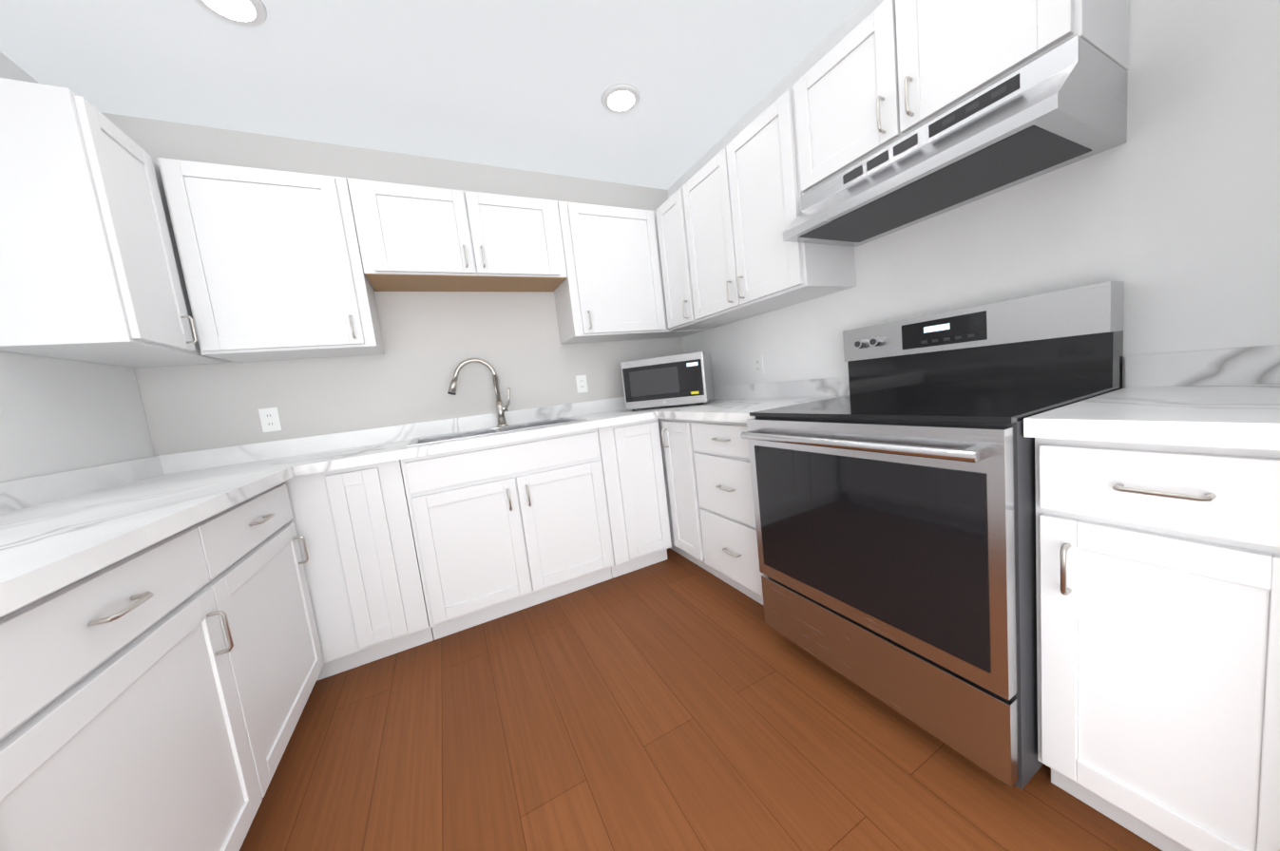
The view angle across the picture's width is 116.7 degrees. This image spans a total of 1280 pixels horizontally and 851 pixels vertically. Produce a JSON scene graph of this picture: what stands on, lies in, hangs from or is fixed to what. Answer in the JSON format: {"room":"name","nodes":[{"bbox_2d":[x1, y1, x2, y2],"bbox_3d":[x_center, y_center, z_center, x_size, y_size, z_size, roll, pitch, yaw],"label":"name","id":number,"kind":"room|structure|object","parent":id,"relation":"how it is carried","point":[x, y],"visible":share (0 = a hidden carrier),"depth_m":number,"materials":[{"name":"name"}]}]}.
{"room":"kitchen","nodes":[
{"label":"kitchen","id":0,"kind":"room"},
{"bbox_2d":[0,52,154,482],"bbox_3d":[-2.159,-0.049,1.350,0.310,2.440,0.700,-9,7,-26],"label":"wall","id":1,"kind":"structure","parent":0,"point":[58,415],"depth_m":1.37,"materials":[{"name":"paint"}]},
{"bbox_2d":[0,77,229,368],"bbox_3d":[-1.927,-0.632,1.455,0.359,0.750,0.667,-9,7,-26],"label":"wall cabinet","id":2,"kind":"object","parent":1,"relation":"attached to","point":[90,269],"visible":1,"depth_m":1.20,"materials":[{"name":"white paint"}]},
{"bbox_2d":[100,112,683,456],"bbox_3d":[-1.087,-0.275,2.342,3.150,2.440,0.120,-9,7,-26],"label":"wall","id":3,"kind":"structure","parent":0,"point":[431,341],"depth_m":2.15,"materials":[{"name":"paint"}]},
{"bbox_2d":[258,407,282,432],"bbox_3d":[-1.801,-0.028,1.920,0.070,0.114,0.008,-9,7,-26],"label":"electrical outlet","id":4,"kind":"object","parent":3,"relation":"attached to","point":[270,420],"visible":1,"depth_m":1.92,"materials":[{"name":"white plastic"}]},
{"bbox_2d":[156,157,384,362],"bbox_3d":[-1.599,-0.705,1.791,0.597,0.750,0.359,-9,7,-26],"label":"wall cabinet","id":5,"kind":"object","parent":3,"relation":"attached to","point":[272,264],"visible":0.98,"depth_m":1.66,"materials":[{"name":"white paint"}]},
{"bbox_2d":[346,177,567,291],"bbox_3d":[-0.922,-0.982,2.120,0.967,0.422,0.359,-9,7,-26],"label":"wall cabinet","id":6,"kind":"object","parent":3,"relation":"attached to","point":[417,238],"visible":1,"depth_m":1.98,"materials":[{"name":"white paint"}]},
{"bbox_2d":[575,375,588,393],"bbox_3d":[-0.387,-0.278,2.624,0.070,0.114,0.008,-9,7,-26],"label":"electrical outlet","id":7,"kind":"object","parent":3,"relation":"attached to","point":[582,384],"visible":1,"depth_m":2.62,"materials":[{"name":"white plastic"}]},
{"bbox_2d":[554,200,706,343],"bbox_3d":[-0.060,-0.960,2.558,0.934,0.750,0.359,-9,7,-26],"label":"wall cabinet","id":8,"kind":"object","parent":3,"relation":"attached to","point":[610,288],"visible":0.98,"depth_m":2.36,"materials":[{"name":"white paint"}]},
{"bbox_2d":[0,0,864,190],"bbox_3d":[-2.406,-1.153,-0.027,7.560,0.080,12.400,-9,7,-26],"label":"ceiling","id":9,"kind":"structure","parent":0,"point":[522,85],"depth_m":1.61,"materials":[{"name":"paint"}]},
{"bbox_2d":[195,0,267,27],"bbox_3d":[-1.322,-1.363,1.263,0.190,0.013,0.190,-9,7,-26],"label":"recessed light","id":10,"kind":"object","parent":9,"relation":"in","point":[251,13],"visible":0.88,"depth_m":1.29,"materials":[{"name":"white plastic"}]},
{"bbox_2d":[601,83,640,114],"bbox_3d":[-0.092,-1.569,1.899,0.190,0.013,0.190,-9,7,-26],"label":"recessed light","id":11,"kind":"object","parent":9,"relation":"in","point":[620,98],"visible":1,"depth_m":1.88,"materials":[{"name":"white plastic"}]},
{"bbox_2d":[239,548,1162,850],"bbox_3d":[-2.124,1.328,0.231,7.560,0.060,12.400,-9,7,-26],"label":"floor","id":12,"kind":"structure","parent":0,"point":[675,702],"depth_m":1.16,"materials":[{"name":"wood"}]},
{"bbox_2d":[0,734,38,850],"bbox_3d":[-0.872,0.732,0.062,0.597,0.868,0.681,-9,7,-26],"label":"base cabinet","id":13,"kind":"object","parent":12,"relation":"on","point":[15,835],"depth_m":0.50,"materials":[{"name":"white paint"}]},
{"bbox_2d":[0,512,277,850],"bbox_3d":[-1.136,0.708,0.583,0.597,0.868,0.720,-9,7,-26],"label":"base cabinet","id":14,"kind":"object","parent":12,"relation":"on","point":[154,697],"depth_m":0.71,"materials":[{"name":"white paint"}]},
{"bbox_2d":[220,483,324,765],"bbox_3d":[-1.400,0.684,1.104,0.597,0.868,0.681,-9,7,-26],"label":"base cabinet","id":15,"kind":"object","parent":12,"relation":"on","point":[267,563],"depth_m":1.25,"materials":[{"name":"white paint"}]},
{"bbox_2d":[0,439,296,617],"bbox_3d":[-1.163,0.216,0.508,0.627,0.124,1.829,-9,7,-26],"label":"countertop","id":16,"kind":"structure","parent":15,"relation":"on","point":[61,529],"depth_m":1.02,"materials":[{"name":"stone"}]},
{"bbox_2d":[142,397,653,476],"bbox_3d":[-0.744,0.002,2.097,2.834,0.124,0.643,-9,7,-26],"label":"countertop","id":17,"kind":"structure","parent":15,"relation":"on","point":[334,451],"depth_m":2.03,"materials":[{"name":"stone"}]},
{"bbox_2d":[447,358,510,426],"bbox_3d":[-0.912,-0.181,2.249,0.329,0.402,0.069,-9,7,-26],"label":"faucet","id":18,"kind":"object","parent":17,"relation":"on","point":[501,409],"visible":1,"depth_m":2.27,"materials":[{"name":"silver metal"}]},
{"bbox_2d":[406,417,586,446],"bbox_3d":[-0.751,0.117,2.138,0.840,0.201,0.470,-9,7,-26],"label":"sink","id":19,"kind":"object","parent":17,"relation":"in","point":[478,432],"visible":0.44,"depth_m":2.17,"materials":[{"name":"silver metal"}]},
{"bbox_2d":[620,351,714,411],"bbox_3d":[0.183,-0.273,2.480,0.500,0.302,0.346,-4,6,19],"label":"microwave","id":20,"kind":"object","parent":17,"relation":"on","point":[678,379],"visible":1,"depth_m":2.32,"materials":[{"name":"silver metal"}]},
{"bbox_2d":[281,459,433,681],"bbox_3d":[-1.527,0.630,1.756,0.962,0.869,0.597,-9,7,-26],"label":"base cabinet","id":21,"kind":"object","parent":12,"relation":"on","point":[353,526],"visible":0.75,"depth_m":1.62,"materials":[{"name":"white paint"}]},
{"bbox_2d":[400,428,614,640],"bbox_3d":[-0.692,0.494,2.154,0.902,0.869,0.629,-9,7,-26],"label":"base cabinet","id":22,"kind":"object","parent":12,"relation":"on","point":[499,530],"visible":0.96,"depth_m":1.88,"materials":[{"name":"white paint"}]},
{"bbox_2d":[597,419,671,578],"bbox_3d":[-0.136,0.400,2.449,0.364,0.869,0.597,-9,7,-26],"label":"base cabinet","id":23,"kind":"object","parent":12,"relation":"on","point":[631,455],"visible":0.75,"depth_m":2.18,"materials":[{"name":"white paint"}]},
{"bbox_2d":[657,418,719,578],"bbox_3d":[0.342,0.337,2.529,0.629,0.869,0.881,-9,7,-26],"label":"base cabinet","id":24,"kind":"object","parent":12,"relation":"on","point":[678,452],"visible":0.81,"depth_m":2.14,"materials":[{"name":"white paint"}]},
{"bbox_2d":[653,377,849,422],"bbox_3d":[0.540,-0.130,1.959,0.644,0.124,0.751,-9,7,-26],"label":"countertop","id":25,"kind":"structure","parent":24,"relation":"on","point":[735,404],"depth_m":2.00,"materials":[{"name":"stone"}]},
{"bbox_2d":[690,420,764,606],"bbox_3d":[0.657,0.366,1.907,0.629,0.869,0.510,-9,7,-26],"label":"base cabinet","id":26,"kind":"object","parent":12,"relation":"on","point":[722,466],"visible":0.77,"depth_m":1.79,"materials":[{"name":"white paint"}]},
{"bbox_2d":[740,281,1124,789],"bbox_3d":[0.868,0.242,1.292,0.728,1.194,0.756,-9,7,-26],"label":"range","id":27,"kind":"object","parent":12,"relation":"on","point":[894,496],"visible":0.96,"depth_m":1.06,"materials":[{"name":"grey metal"}]},
{"bbox_2d":[1034,438,1279,850],"bbox_3d":[1.195,0.416,0.844,0.629,0.869,0.343,-9,7,-26],"label":"base cabinet","id":28,"kind":"object","parent":12,"relation":"on","point":[1157,573],"visible":0.98,"depth_m":0.71,"materials":[{"name":"white paint"}]},
{"bbox_2d":[1023,344,1279,450],"bbox_3d":[1.141,-0.076,0.793,0.627,0.124,0.343,-9,7,-26],"label":"countertop","id":29,"kind":"structure","parent":28,"relation":"on","point":[1221,397],"depth_m":0.79,"materials":[{"name":"stone"}]},
{"bbox_2d":[667,0,1279,388],"bbox_3d":[2.080,-0.356,-0.332,0.120,2.440,7.740,-9,7,-26],"label":"wall","id":30,"kind":"structure","parent":0,"point":[1169,213],"depth_m":1.02,"materials":[{"name":"paint"}]},
{"bbox_2d":[655,187,735,331],"bbox_3d":[0.329,-0.989,2.419,0.359,0.750,0.295,-9,7,-26],"label":"wall cabinet","id":31,"kind":"object","parent":30,"relation":"attached to","point":[670,213],"visible":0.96,"depth_m":2.35,"materials":[{"name":"white paint"}]},
{"bbox_2d":[752,355,764,375],"bbox_3d":[0.692,-0.352,2.308,0.008,0.114,0.070,-9,7,-26],"label":"electrical outlet","id":32,"kind":"object","parent":30,"relation":"attached to","point":[757,365],"visible":1,"depth_m":2.30,"materials":[{"name":"white plastic"}]},
{"bbox_2d":[682,85,856,322],"bbox_3d":[0.570,-0.967,1.944,0.359,0.750,0.766,-9,7,-26],"label":"wall cabinet","id":33,"kind":"object","parent":30,"relation":"attached to","point":[742,193],"visible":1,"depth_m":1.77,"materials":[{"name":"white paint"}]},
{"bbox_2d":[793,0,1129,195],"bbox_3d":[0.896,-1.102,1.244,0.359,0.412,0.758,-9,7,-26],"label":"wall cabinet","id":34,"kind":"object","parent":30,"relation":"attached to","point":[884,74],"visible":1,"depth_m":1.14,"materials":[{"name":"white paint"}]},
{"bbox_2d":[783,35,1127,247],"bbox_3d":[0.898,-0.805,1.258,0.430,0.173,0.752,-9,7,-26],"label":"range hood","id":35,"kind":"object","parent":34,"relation":"attached to","point":[1061,105],"visible":1,"depth_m":1.05,"materials":[{"name":"silver metal"}]}
]}

